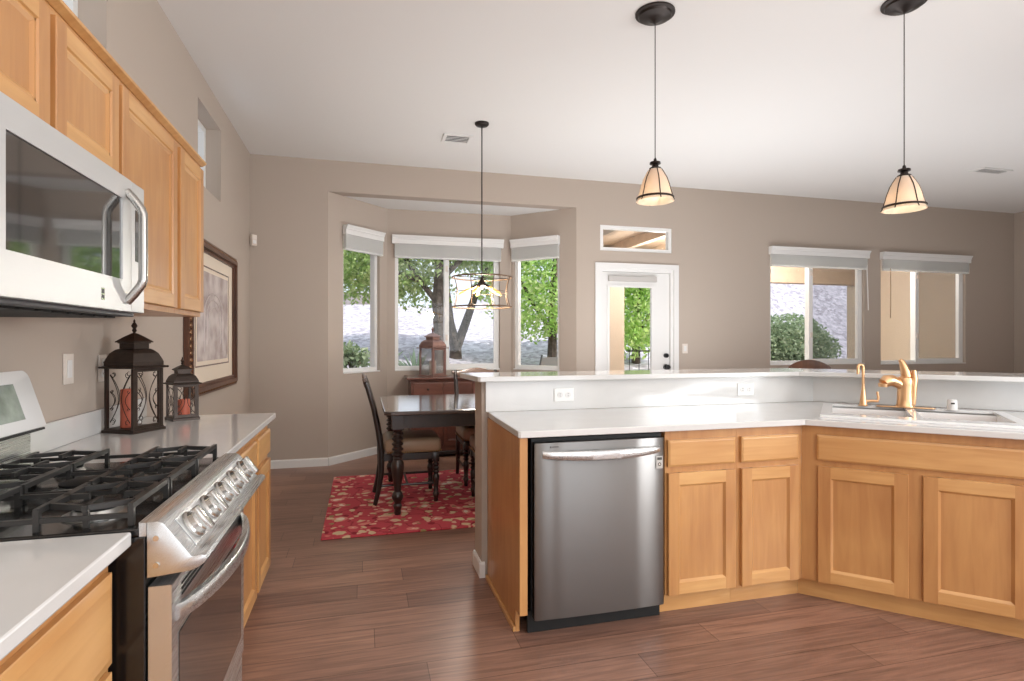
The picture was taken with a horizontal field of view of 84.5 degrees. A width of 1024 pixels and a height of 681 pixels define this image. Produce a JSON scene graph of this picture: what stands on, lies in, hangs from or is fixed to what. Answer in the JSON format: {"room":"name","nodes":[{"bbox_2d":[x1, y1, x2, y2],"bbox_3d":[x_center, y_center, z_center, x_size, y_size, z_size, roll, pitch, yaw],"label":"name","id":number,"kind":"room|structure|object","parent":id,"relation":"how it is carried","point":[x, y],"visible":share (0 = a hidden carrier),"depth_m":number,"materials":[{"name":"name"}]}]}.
{"room":"kitchen","nodes":[
{"label":"kitchen","id":0,"kind":"room"},
{"bbox_2d":[0,0,249,422],"bbox_3d":[-1.511,-0.290,0.997,0.200,3.200,9.700,0,0,-15],"label":"wall","id":1,"kind":"structure","parent":0,"point":[138,34],"depth_m":3.08,"materials":[{"name":"beige paint"}]},
{"bbox_2d":[0,0,118,171],"bbox_3d":[-1.326,-0.675,1.398,0.344,0.360,0.770,0,0,-15],"label":"upper cabinet","id":2,"kind":"object","parent":1,"relation":"attached to","point":[46,68],"visible":0.7,"depth_m":1.44,"materials":[{"name":"brown wood"}]},
{"bbox_2d":[0,91,147,317],"bbox_3d":[-1.265,-0.279,1.413,0.465,0.423,0.768,0,0,-15],"label":"microwave","id":3,"kind":"object","parent":2,"relation":"attached to","point":[74,228],"visible":1,"depth_m":1.35,"materials":[{"name":"grey metal"}]},
{"bbox_2d":[45,0,206,166],"bbox_3d":[-1.450,-0.866,1.879,0.348,0.020,1.795,0,0,-15],"label":"crown molding","id":4,"kind":"structure","parent":2,"relation":"attached to","point":[59,6],"depth_m":1.80,"materials":[{"name":"brown wood"}]},
{"bbox_2d":[63,353,73,384],"bbox_3d":[-1.716,0.110,2.184,0.009,0.118,0.075,0,0,-15],"label":"light switch","id":5,"kind":"object","parent":1,"relation":"attached to","point":[68,359],"visible":1,"depth_m":2.17,"materials":[{"name":"beige plastic"}]},
{"bbox_2d":[63,0,77,16],"bbox_3d":[-1.865,-1.400,2.162,0.070,0.580,0.654,0,0,-15],"label":"window","id":6,"kind":"structure","parent":1,"relation":"in","point":[72,4],"depth_m":2.45,"materials":[{"name":"white plastic"}]},
{"bbox_2d":[98,354,106,381],"bbox_3d":[-1.791,0.120,2.469,0.009,0.118,0.075,0,0,-15],"label":"wall outlet","id":7,"kind":"object","parent":1,"relation":"attached to","point":[101,358],"visible":0.64,"depth_m":2.45,"materials":[{"name":"beige plastic"}]},
{"bbox_2d":[114,74,176,312],"bbox_3d":[-1.501,-0.485,2.059,0.344,0.740,0.595,0,0,-15],"label":"upper cabinet","id":8,"kind":"object","parent":1,"relation":"attached to","point":[147,150],"visible":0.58,"depth_m":2.14,"materials":[{"name":"brown wood"}]},
{"bbox_2d":[134,139,203,316],"bbox_3d":[-1.627,-0.485,2.539,0.344,0.740,0.392,0,0,-15],"label":"upper cabinet","id":9,"kind":"object","parent":1,"relation":"attached to","point":[190,177],"visible":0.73,"depth_m":2.58,"materials":[{"name":"brown wood"}]},
{"bbox_2d":[198,119,205,187],"bbox_3d":[-2.400,-1.400,4.185,0.070,0.580,0.651,0,0,-15],"label":"window","id":10,"kind":"structure","parent":1,"relation":"in","point":[201,130],"depth_m":4.46,"materials":[{"name":"white plastic"}]},
{"bbox_2d":[183,239,237,398],"bbox_3d":[-2.245,-0.165,4.268,0.048,1.090,1.400,0,0,-15],"label":"framed print","id":11,"kind":"object","parent":1,"relation":"attached to","point":[210,340],"visible":0.83,"depth_m":4.31,"materials":[{"name":"brown wood"}]},
{"bbox_2d":[328,192,386,456],"bbox_3d":[-1.757,-0.125,6.322,0.130,2.870,0.891,0,0,30],"label":"wall","id":12,"kind":"structure","parent":0,"point":[351,428],"depth_m":6.15,"materials":[{"name":"beige paint"}]},
{"bbox_2d":[328,446,376,465],"bbox_3d":[-1.695,1.268,6.286,0.014,0.085,0.891,0,0,30],"label":"baseboard","id":13,"kind":"structure","parent":12,"relation":"attached to","point":[354,455],"depth_m":6.17,"materials":[{"name":"white paint"}]},
{"bbox_2d":[343,238,379,373],"bbox_3d":[-1.724,-0.389,6.348,0.120,1.502,0.560,0,0,30],"label":"window","id":14,"kind":"structure","parent":12,"relation":"in","point":[373,258],"depth_m":6.56,"materials":[{"name":"white plastic"}]},
{"bbox_2d":[343,224,385,255],"bbox_3d":[-1.641,-1.111,6.300,0.077,0.267,0.584,0,0,30],"label":"window blind","id":15,"kind":"object","parent":14,"relation":"attached to","point":[356,239],"visible":1,"depth_m":6.26,"materials":[{"name":"white fabric"}]},
{"bbox_2d":[387,209,510,430],"bbox_3d":[-0.762,-0.125,6.930,1.513,2.870,0.130,0,0,-15],"label":"wall","id":16,"kind":"structure","parent":0,"point":[401,222],"depth_m":6.83,"materials":[{"name":"beige paint"}]},
{"bbox_2d":[395,258,499,370],"bbox_3d":[-0.784,-0.389,6.909,1.280,1.502,0.120,0,0,-15],"label":"window","id":17,"kind":"structure","parent":16,"relation":"in","point":[495,365],"depth_m":6.88,"materials":[{"name":"white plastic"}]},
{"bbox_2d":[392,234,503,261],"bbox_3d":[-0.759,-1.111,6.816,1.350,0.267,0.077,0,0,-15],"label":"window blind","id":18,"kind":"object","parent":16,"relation":"attached to","point":[406,246],"visible":1,"depth_m":6.80,"materials":[{"name":"white fabric"}]},
{"bbox_2d":[345,196,558,215],"bbox_3d":[-0.702,-1.685,6.708,2.790,0.250,0.630,0,0,-15],"label":"ceiling","id":19,"kind":"structure","parent":0,"point":[385,203],"depth_m":6.62,"materials":[{"name":"white paint"}]},
{"bbox_2d":[511,208,575,371],"bbox_3d":[0.404,-0.125,6.893,0.891,2.870,0.130,0,0,30],"label":"wall","id":20,"kind":"structure","parent":0,"point":[562,222],"depth_m":6.71,"materials":[{"name":"beige paint"}]},
{"bbox_2d":[509,235,559,261],"bbox_3d":[0.269,-1.111,6.842,0.654,0.267,0.077,0,0,30],"label":"window blind","id":21,"kind":"object","parent":20,"relation":"attached to","point":[543,247],"visible":1,"depth_m":6.82,"materials":[{"name":"white fabric"}]},
{"bbox_2d":[513,258,558,370],"bbox_3d":[0.318,-0.389,6.925,0.630,1.502,0.120,0,0,30],"label":"window","id":22,"kind":"structure","parent":20,"relation":"in","point":[518,366],"depth_m":7.06,"materials":[{"name":"white plastic"}]},
{"bbox_2d":[157,0,1023,212],"bbox_3d":[3.639,-2.040,2.384,10.866,0.300,10.150,0,0,-15],"label":"ceiling","id":23,"kind":"structure","parent":0,"point":[799,98],"depth_m":4.16,"materials":[{"name":"white paint"}]},
{"bbox_2d":[441,133,472,144],"bbox_3d":[-0.514,-1.883,5.274,0.270,0.011,0.220,0,0,-15],"label":"ceiling vent","id":24,"kind":"object","parent":23,"relation":"in","point":[447,137],"visible":1,"depth_m":5.27,"materials":[{"name":"white metal"}]},
{"bbox_2d":[451,121,511,308],"bbox_3d":[-0.262,-1.087,4.906,0.529,1.603,0.529,0,0,-15],"label":"drum chandelier","id":25,"kind":"object","parent":23,"relation":"hanging from","point":[480,124],"visible":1,"depth_m":4.90,"materials":[{"name":"brown metal"}]},
{"bbox_2d":[458,284,476,294],"bbox_3d":[-0.377,-0.445,4.907,0.176,0.100,0.067,0,0,-15],"label":"bulb","id":26,"kind":"object","parent":25,"relation":"attached to","point":[468,289],"depth_m":4.90,"materials":[{"name":"white glass"}]},
{"bbox_2d":[472,283,480,292],"bbox_3d":[-0.298,-0.445,4.798,0.111,0.100,0.156,0,0,-15],"label":"bulb","id":27,"kind":"object","parent":25,"relation":"attached to","point":[477,286],"depth_m":4.82,"materials":[{"name":"white glass"}]},
{"bbox_2d":[485,283,500,293],"bbox_3d":[-0.172,-0.445,4.837,0.121,0.100,0.149,0,0,-15],"label":"bulb","id":28,"kind":"object","parent":25,"relation":"attached to","point":[486,285],"depth_m":4.82,"materials":[{"name":"white glass"}]},
{"bbox_2d":[635,1,674,205],"bbox_3d":[0.826,-1.345,3.253,0.224,1.089,0.224,0,0,-33],"label":"pendant light","id":29,"kind":"object","parent":23,"relation":"hanging from","point":[655,190],"visible":1,"depth_m":3.21,"materials":[{"name":"beige glass"}]},
{"bbox_2d":[880,0,927,213],"bbox_3d":[2.190,-1.309,3.150,0.224,1.161,0.224,0,0,-33],"label":"pendant light","id":30,"kind":"object","parent":23,"relation":"hanging from","point":[905,194],"visible":1,"depth_m":3.12,"materials":[{"name":"beige glass"}]},
{"bbox_2d":[969,167,1012,174],"bbox_3d":[5.325,-1.883,6.268,0.420,0.011,0.160,0,0,-15],"label":"ceiling vent","id":31,"kind":"object","parent":23,"relation":"in","point":[985,170],"visible":1,"depth_m":6.26,"materials":[{"name":"white metal"}]},
{"bbox_2d":[250,154,1013,459],"bbox_3d":[2.387,-0.290,7.121,10.466,3.200,0.150,0,0,-15],"label":"wall","id":32,"kind":"structure","parent":0,"point":[721,241],"depth_m":6.89,"materials":[{"name":"beige paint"}]},
{"bbox_2d":[250,234,256,245],"bbox_3d":[-2.603,-1.010,5.683,0.035,0.110,0.060,0,0,30],"label":"sensor","id":33,"kind":"object","parent":32,"relation":"attached to","point":[253,238],"visible":1,"depth_m":5.66,"materials":[{"name":"beige plastic"}]},
{"bbox_2d":[271,458,327,468],"bbox_3d":[-2.287,1.268,5.801,0.753,0.085,0.014,0,0,-15],"label":"baseboard","id":34,"kind":"structure","parent":32,"relation":"attached to","point":[311,462],"depth_m":5.82,"materials":[{"name":"white paint"}]},
{"bbox_2d":[600,225,670,252],"bbox_3d":[1.494,-1.222,6.854,0.950,0.305,0.070,0,0,-15],"label":"window","id":35,"kind":"structure","parent":32,"relation":"in","point":[667,232],"depth_m":6.83,"materials":[{"name":"white plastic"}]},
{"bbox_2d":[600,268,672,370],"bbox_3d":[1.502,0.225,6.854,0.975,2.170,0.195,0,0,-15],"label":"door","id":36,"kind":"structure","parent":32,"relation":"in","point":[660,282],"depth_m":6.90,"materials":[{"name":"white paint"}]},
{"bbox_2d":[595,262,678,370],"bbox_3d":[1.516,0.193,6.803,1.103,2.235,0.020,0,0,-15],"label":"trim","id":37,"kind":"structure","parent":32,"relation":"attached to","point":[675,268],"depth_m":6.82,"materials":[{"name":"white paint"}]},
{"bbox_2d":[682,344,687,352],"bbox_3d":[2.140,0.100,6.973,0.075,0.118,0.009,0,0,-15],"label":"light switch","id":38,"kind":"object","parent":32,"relation":"attached to","point":[684,346],"visible":1,"depth_m":6.97,"materials":[{"name":"beige plastic"}]},
{"bbox_2d":[770,257,864,364],"bbox_3d":[4.054,-0.419,7.538,1.510,1.482,0.125,0,0,-15],"label":"window","id":39,"kind":"structure","parent":32,"relation":"in","point":[808,271],"depth_m":7.54,"materials":[{"name":"white plastic"}]},
{"bbox_2d":[769,246,870,309],"bbox_3d":[4.079,-0.810,7.442,1.570,0.800,0.077,0,0,-15],"label":"window blind","id":40,"kind":"object","parent":39,"relation":"attached to","point":[781,256],"visible":1,"depth_m":7.42,"materials":[{"name":"white fabric"}]},
{"bbox_2d":[881,272,965,364],"bbox_3d":[5.794,-0.414,7.998,1.530,1.492,0.125,0,0,-15],"label":"window","id":41,"kind":"structure","parent":32,"relation":"in","point":[914,276],"depth_m":8.01,"materials":[{"name":"white plastic"}]},
{"bbox_2d":[880,251,972,317],"bbox_3d":[5.819,-0.760,7.902,1.590,0.900,0.077,0,0,-15],"label":"window blind","id":42,"kind":"object","parent":41,"relation":"attached to","point":[891,261],"visible":1,"depth_m":7.87,"materials":[{"name":"white fabric"}]},
{"bbox_2d":[242,452,1023,680],"bbox_3d":[3.571,1.385,2.640,10.866,0.150,10.680,0,0,-15],"label":"floor","id":43,"kind":"structure","parent":0,"point":[415,606],"depth_m":2.53,"materials":[{"name":"brown wood"}]},
{"bbox_2d":[0,566,111,680],"bbox_3d":[-0.998,0.869,0.683,0.620,0.883,0.800,0,0,-15],"label":"base cabinet","id":44,"kind":"object","parent":43,"relation":"on","point":[75,643],"visible":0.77,"depth_m":0.97,"materials":[{"name":"brown wood"}]},
{"bbox_2d":[0,532,130,660],"bbox_3d":[-0.964,0.360,0.587,0.640,0.130,1.028,0,0,-15],"label":"countertop","id":45,"kind":"structure","parent":44,"relation":"on","point":[38,577],"depth_m":0.96,"materials":[{"name":"white stone"}]},
{"bbox_2d":[0,371,264,680],"bbox_3d":[-1.103,0.701,1.479,0.735,1.218,0.757,0,0,-15],"label":"gas range","id":46,"kind":"object","parent":43,"relation":"on","point":[178,587],"visible":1,"depth_m":1.36,"materials":[{"name":"silver metal"}]},
{"bbox_2d":[0,453,228,541],"bbox_3d":[-1.133,0.395,1.472,0.562,0.030,0.752,0,0,-15],"label":"cooktop","id":47,"kind":"object","parent":46,"relation":"in","point":[140,523],"depth_m":1.32,"materials":[{"name":"black metal"}]},
{"bbox_2d":[148,508,249,680],"bbox_3d":[-0.804,0.784,1.558,0.114,0.532,0.744,0,0,-15],"label":"oven","id":48,"kind":"object","parent":46,"relation":"in","point":[196,616],"depth_m":1.39,"materials":[{"name":"silver glass"}]},
{"bbox_2d":[236,437,256,626],"bbox_3d":[-1.401,0.869,2.207,0.620,0.883,0.797,0,0,-15],"label":"base cabinet","id":49,"kind":"object","parent":43,"relation":"on","point":[249,449],"visible":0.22,"depth_m":2.55,"materials":[{"name":"brown wood"}]},
{"bbox_2d":[30,397,275,463],"bbox_3d":[-1.447,0.360,2.416,0.640,0.130,1.220,0,0,-15],"label":"countertop","id":50,"kind":"structure","parent":49,"relation":"on","point":[81,432],"depth_m":2.25,"materials":[{"name":"white stone"}]},
{"bbox_2d":[98,319,168,434],"bbox_3d":[-1.651,0.150,2.465,0.186,0.488,0.186,0,0,13],"label":"candle lantern","id":51,"kind":"object","parent":50,"relation":"on","point":[134,354],"visible":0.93,"depth_m":2.42,"materials":[{"name":"brown metal"}]},
{"bbox_2d":[120,387,130,427],"bbox_3d":[-1.668,0.288,2.455,0.064,0.176,0.063,0,0,-15],"label":"pillar candle","id":52,"kind":"object","parent":51,"relation":"in","point":[123,418],"visible":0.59,"depth_m":2.43,"materials":[{"name":"red wax"}]},
{"bbox_2d":[163,357,201,421],"bbox_3d":[-1.652,0.238,2.827,0.137,0.312,0.137,0,0,41],"label":"candle lantern","id":53,"kind":"object","parent":50,"relation":"on","point":[182,376],"visible":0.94,"depth_m":2.80,"materials":[{"name":"brown metal"}]},
{"bbox_2d":[178,399,189,414],"bbox_3d":[-1.645,0.330,2.829,0.054,0.093,0.054,0,0,-15],"label":"pillar candle","id":54,"kind":"object","parent":53,"relation":"in","point":[185,410],"visible":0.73,"depth_m":2.81,"materials":[{"name":"red wax"}]},
{"bbox_2d":[254,426,270,592],"bbox_3d":[-1.554,0.869,2.787,0.620,0.883,0.398,0,0,-15],"label":"base cabinet","id":55,"kind":"object","parent":43,"relation":"on","point":[262,438],"visible":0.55,"depth_m":2.88,"materials":[{"name":"brown wood"}]},
{"bbox_2d":[321,469,474,539],"bbox_3d":[-0.257,1.304,4.853,2.518,0.011,1.745,0,0,-15],"label":"area rug","id":56,"kind":"object","parent":43,"relation":"on","point":[351,512],"visible":0.44,"depth_m":4.38,"materials":[{"name":"red fabric"}]},
{"bbox_2d":[362,374,441,505],"bbox_3d":[-0.922,0.784,4.680,0.628,1.028,0.476,0,0,-15],"label":"dining chair","id":57,"kind":"object","parent":56,"relation":"on","point":[417,444],"visible":0.89,"depth_m":4.50,"materials":[{"name":"brown wood"}]},
{"bbox_2d":[383,429,440,453],"bbox_3d":[-0.841,0.837,4.701,0.451,0.120,0.456,0,0,-15],"label":"seat cushion","id":58,"kind":"object","parent":57,"relation":"on","point":[414,441],"depth_m":4.52,"materials":[{"name":"beige fabric"}]},
{"bbox_2d":[380,394,474,514],"bbox_3d":[-0.256,0.908,4.902,1.710,0.778,1.230,0,0,-15],"label":"dining table","id":59,"kind":"object","parent":56,"relation":"on","point":[446,410],"visible":0.6,"depth_m":4.28,"materials":[{"name":"brown wood"}]},
{"bbox_2d":[469,434,474,496],"bbox_3d":[-0.064,0.784,4.491,0.476,1.028,0.628,0,0,-15],"label":"dining chair","id":60,"kind":"object","parent":56,"relation":"on","point":[472,437],"visible":0.2,"depth_m":4.68,"materials":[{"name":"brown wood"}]},
{"bbox_2d":[470,434,474,449],"bbox_3d":[-0.086,0.837,4.572,0.456,0.120,0.451,0,0,-15],"label":"seat cushion","id":61,"kind":"object","parent":60,"relation":"on","point":[472,438],"depth_m":4.60,"materials":[{"name":"brown fabric"}]},
{"bbox_2d":[452,368,498,485],"bbox_3d":[-0.290,0.784,5.345,0.476,1.028,0.628,0,0,-15],"label":"dining chair","id":62,"kind":"object","parent":56,"relation":"on","point":[463,433],"visible":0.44,"depth_m":5.22,"materials":[{"name":"brown wood"}]},
{"bbox_2d":[456,426,474,440],"bbox_3d":[-0.269,0.837,5.263,0.456,0.120,0.451,0,0,-15],"label":"seat cushion","id":63,"kind":"object","parent":62,"relation":"on","point":[464,433],"depth_m":5.03,"materials":[{"name":"beige fabric"}]},
{"bbox_2d":[404,375,474,454],"bbox_3d":[-0.668,0.860,6.562,1.130,0.900,0.480,0,0,-15],"label":"sideboard","id":64,"kind":"object","parent":43,"relation":"on","point":[417,385],"visible":0.23,"depth_m":6.33,"materials":[{"name":"brown wood"}]},
{"bbox_2d":[417,327,448,376],"bbox_3d":[-0.911,0.124,6.482,0.264,0.570,0.264,0,0,37],"label":"lantern","id":65,"kind":"object","parent":64,"relation":"on","point":[432,341],"visible":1,"depth_m":6.43,"materials":[{"name":"brown metal"}]},
{"bbox_2d":[429,361,435,374],"bbox_3d":[-0.911,0.306,6.482,0.080,0.170,0.079,0,0,-15],"label":"pillar candle","id":66,"kind":"object","parent":65,"relation":"in","point":[430,362],"visible":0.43,"depth_m":6.45,"materials":[{"name":"beige wax"}]},
{"bbox_2d":[485,418,527,631],"bbox_3d":[-0.039,0.869,2.794,0.048,0.883,0.661,0,0,-15],"label":"end panel","id":67,"kind":"object","parent":43,"relation":"on","point":[507,577],"visible":0.85,"depth_m":2.64,"materials":[{"name":"brown wood"}]},
{"bbox_2d":[526,432,663,632],"bbox_3d":[0.334,0.873,2.810,0.658,0.870,0.638,0,0,-15],"label":"dishwasher","id":68,"kind":"object","parent":43,"relation":"on","point":[596,502],"visible":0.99,"depth_m":2.54,"materials":[{"name":"silver metal"}]},
{"bbox_2d":[660,428,735,611],"bbox_3d":[0.842,0.869,2.995,0.392,0.883,0.600,0,0,-15],"label":"base cabinet","id":69,"kind":"object","parent":43,"relation":"on","point":[700,465],"visible":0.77,"depth_m":2.71,"materials":[{"name":"brown wood"}]},
{"bbox_2d":[730,425,801,601],"bbox_3d":[1.228,0.869,3.096,0.404,0.883,0.600,0,0,-15],"label":"base cabinet","id":70,"kind":"object","parent":43,"relation":"on","point":[768,459],"visible":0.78,"depth_m":2.81,"materials":[{"name":"brown wood"}]},
{"bbox_2d":[788,360,830,368],"bbox_3d":[2.260,0.732,4.305,0.454,1.159,0.454,0,0,30],"label":"bar stool","id":71,"kind":"object","parent":43,"relation":"on","point":[810,364],"visible":0.19,"depth_m":4.47,"materials":[{"name":"brown wood"}]},
{"bbox_2d":[798,425,1023,637],"bbox_3d":[2.012,0.869,2.896,0.946,0.883,0.620,0,0,30],"label":"base cabinet","id":72,"kind":"object","parent":43,"relation":"on","point":[921,525],"visible":0.91,"depth_m":2.63,"materials":[{"name":"brown wood"}]},
{"bbox_2d":[488,401,1023,439],"bbox_3d":[1.533,0.410,2.989,3.334,0.030,1.428,0,0,7],"label":"countertop","id":73,"kind":"structure","parent":72,"relation":"on","point":[572,422],"depth_m":2.79,"materials":[{"name":"white stone"}]},
{"bbox_2d":[856,363,879,405],"bbox_3d":[2.081,0.258,3.297,0.118,0.249,0.051,0,0,30],"label":"water tap","id":74,"kind":"object","parent":73,"relation":"on","point":[863,402],"visible":1,"depth_m":3.30,"materials":[{"name":"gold metal"}]},
{"bbox_2d":[858,387,867,405],"bbox_3d":[2.061,0.328,3.309,0.052,0.110,0.051,0,0,30],"label":"tap","id":75,"kind":"object","parent":74,"relation":"on","point":[863,402],"depth_m":3.30,"materials":[{"name":"gold metal"}]},
{"bbox_2d":[876,359,935,409],"bbox_3d":[2.229,0.243,3.198,0.282,0.279,0.115,0,0,19],"label":"kitchen faucet","id":76,"kind":"object","parent":73,"relation":"on","point":[906,384],"visible":1,"depth_m":3.18,"materials":[{"name":"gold metal"}]},
{"bbox_2d":[820,399,1023,428],"bbox_3d":[2.118,0.455,2.973,0.850,0.260,0.630,0,0,30],"label":"sink","id":77,"kind":"object","parent":73,"relation":"in","point":[1002,419],"depth_m":3.00,"materials":[{"name":"white ceramic"}]},
{"bbox_2d":[832,407,910,416],"bbox_3d":[1.932,0.490,3.045,0.371,0.189,0.478,0,0,30],"label":"basin","id":78,"kind":"object","parent":77,"relation":"in","point":[836,412],"depth_m":3.21,"materials":[{"name":"white ceramic"}]},
{"bbox_2d":[918,412,1010,422],"bbox_3d":[2.273,0.490,2.846,0.371,0.189,0.478,0,0,30],"label":"basin","id":79,"kind":"object","parent":77,"relation":"in","point":[931,417],"depth_m":2.98,"materials":[{"name":"white ceramic"}]},
{"bbox_2d":[475,381,1023,574],"bbox_3d":[1.563,0.767,3.472,3.538,1.085,0.874,0,0,3],"label":"wall","id":80,"kind":"structure","parent":0,"point":[481,417],"depth_m":3.14,"materials":[{"name":"beige paint"}]},
{"bbox_2d":[473,550,480,575],"bbox_3d":[-0.199,1.268,3.213,0.014,0.085,0.190,0,0,-15],"label":"baseboard","id":81,"kind":"structure","parent":80,"relation":"attached to","point":[476,559],"depth_m":3.21,"materials":[{"name":"white paint"}]},
{"bbox_2d":[479,561,484,577],"bbox_3d":[-0.165,1.268,3.116,0.031,0.085,0.014,0,0,-15],"label":"baseboard","id":82,"kind":"structure","parent":80,"relation":"attached to","point":[481,564],"depth_m":3.11,"materials":[{"name":"white paint"}]},
{"bbox_2d":[460,368,1023,381],"bbox_3d":[1.578,0.210,3.478,3.761,0.028,1.170,0,0,5],"label":"countertop","id":83,"kind":"structure","parent":80,"relation":"on","point":[754,372],"depth_m":3.35,"materials":[{"name":"white stone"}]},
{"bbox_2d":[485,376,1023,411],"bbox_3d":[1.553,0.310,3.362,3.374,0.168,0.685,0,0,3],"label":"backsplash","id":84,"kind":"structure","parent":80,"relation":"attached to","point":[619,393],"depth_m":3.35,"materials":[{"name":"white stone"}]},
{"bbox_2d":[554,388,573,401],"bbox_3d":[0.297,0.310,3.220,0.118,0.075,0.009,0,0,-15],"label":"wall outlet","id":85,"kind":"object","parent":84,"relation":"attached to","point":[560,394],"visible":1,"depth_m":3.22,"materials":[{"name":"white plastic"}]},
{"bbox_2d":[737,383,753,394],"bbox_3d":[1.462,0.305,3.528,0.118,0.075,0.009,0,0,-15],"label":"wall outlet","id":86,"kind":"object","parent":84,"relation":"attached to","point":[742,388],"visible":1,"depth_m":3.53,"materials":[{"name":"white plastic"}]},
{"bbox_2d":[881,212,1023,372],"bbox_3d":[8.474,-0.240,5.057,0.250,3.300,12.450,0,0,-15],"label":"wall","id":87,"kind":"structure","parent":0,"point":[936,290],"depth_m":9.60,"materials":[{"name":"beige paint"}]},
{"label":"outside","id":88,"kind":"structure","parent":0,"visible":0},
{"bbox_3d":[3.781,1.380,9.098,6.760,0.100,2.940,0,0,-15],"label":"floor","id":89,"kind":"structure","parent":88,"visible":0},
{"bbox_2d":[539,355,557,365],"bbox_3d":[0.491,0.780,9.334,0.566,1.108,0.637,0,0,-35],"label":"patio chair","id":90,"kind":"object","parent":89,"relation":"on","point":[546,361],"visible":0.03,"depth_m":9.07,"materials":[{"name":"grey metal"}]},
{"bbox_2d":[557,230,854,370],"bbox_3d":[4.045,-0.165,9.038,6.240,2.990,2.690,0,0,-15],"label":"patio cover","id":91,"kind":"object","parent":89,"relation":"on","point":[611,238],"visible":0.05,"depth_m":9.36,"materials":[{"name":"beige paint"}]},
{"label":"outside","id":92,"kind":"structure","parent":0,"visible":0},
{"bbox_2d":[343,271,846,369],"bbox_3d":[-0.759,-1.750,26.361,56.000,6.240,38.640,0,0,-15],"label":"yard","id":93,"kind":"structure","parent":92,"point":[829,301],"depth_m":16.06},
{"bbox_2d":[343,340,369,367],"bbox_3d":[-2.840,0.319,9.815,0.820,0.682,0.566,0,0,-15],"label":"shrub","id":94,"kind":"object","parent":93,"relation":"on","point":[357,358],"visible":0.6,"depth_m":9.74,"materials":[{"name":"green plant"}]},
{"bbox_2d":[343,292,369,304],"bbox_3d":[-8.963,-1.280,18.654,10.200,0.780,0.250,0,0,-15],"label":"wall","id":95,"kind":"structure","parent":93,"relation":"on","point":[347,302],"depth_m":19.46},
{"bbox_2d":[398,348,428,365],"bbox_3d":[-1.734,0.389,10.256,0.589,0.548,0.671,0,0,32],"label":"agave","id":96,"kind":"object","parent":93,"relation":"on","point":[413,359],"visible":0.44,"depth_m":10.20,"materials":[{"name":"green plant"}]},
{"bbox_2d":[343,245,491,365],"bbox_3d":[-1.974,-1.666,10.811,4.716,4.447,2.696,0,0,-10],"label":"tree","id":97,"kind":"object","parent":93,"relation":"on","point":[357,275],"visible":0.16,"depth_m":10.79,"materials":[{"name":"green plant"}]},
{"bbox_2d":[425,260,539,358],"bbox_3d":[-0.792,-1.647,11.776,2.967,4.111,2.448,0,0,-5],"label":"tree","id":98,"kind":"object","parent":93,"relation":"on","point":[456,340],"visible":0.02,"depth_m":11.65,"materials":[{"name":"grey plant"}]},
{"bbox_2d":[475,259,557,356],"bbox_3d":[0.739,-1.303,11.674,3.094,3.841,2.034,0,0,-17],"label":"tree","id":99,"kind":"object","parent":93,"relation":"on","point":[531,294],"visible":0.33,"depth_m":11.25,"materials":[{"name":"green plant"}]},
{"bbox_2d":[624,287,649,363],"bbox_3d":[2.682,-1.197,12.293,2.434,3.425,2.029,0,0,-23],"label":"tree","id":100,"kind":"object","parent":93,"relation":"on","point":[635,330],"visible":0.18,"depth_m":11.72,"materials":[{"name":"green plant"}]},
{"bbox_2d":[626,350,649,369],"bbox_3d":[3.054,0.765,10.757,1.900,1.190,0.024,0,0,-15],"label":"table","id":101,"kind":"object","parent":93,"relation":"on","point":[629,351],"visible":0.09,"depth_m":10.56,"materials":[{"name":"grey"}]},
{"bbox_2d":[771,313,842,360],"bbox_3d":[6.511,0.031,13.392,2.773,1.364,1.664,0,0,-15],"label":"shrub","id":102,"kind":"object","parent":93,"relation":"on","point":[787,340],"visible":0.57,"depth_m":12.99,"materials":[{"name":"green plant"}]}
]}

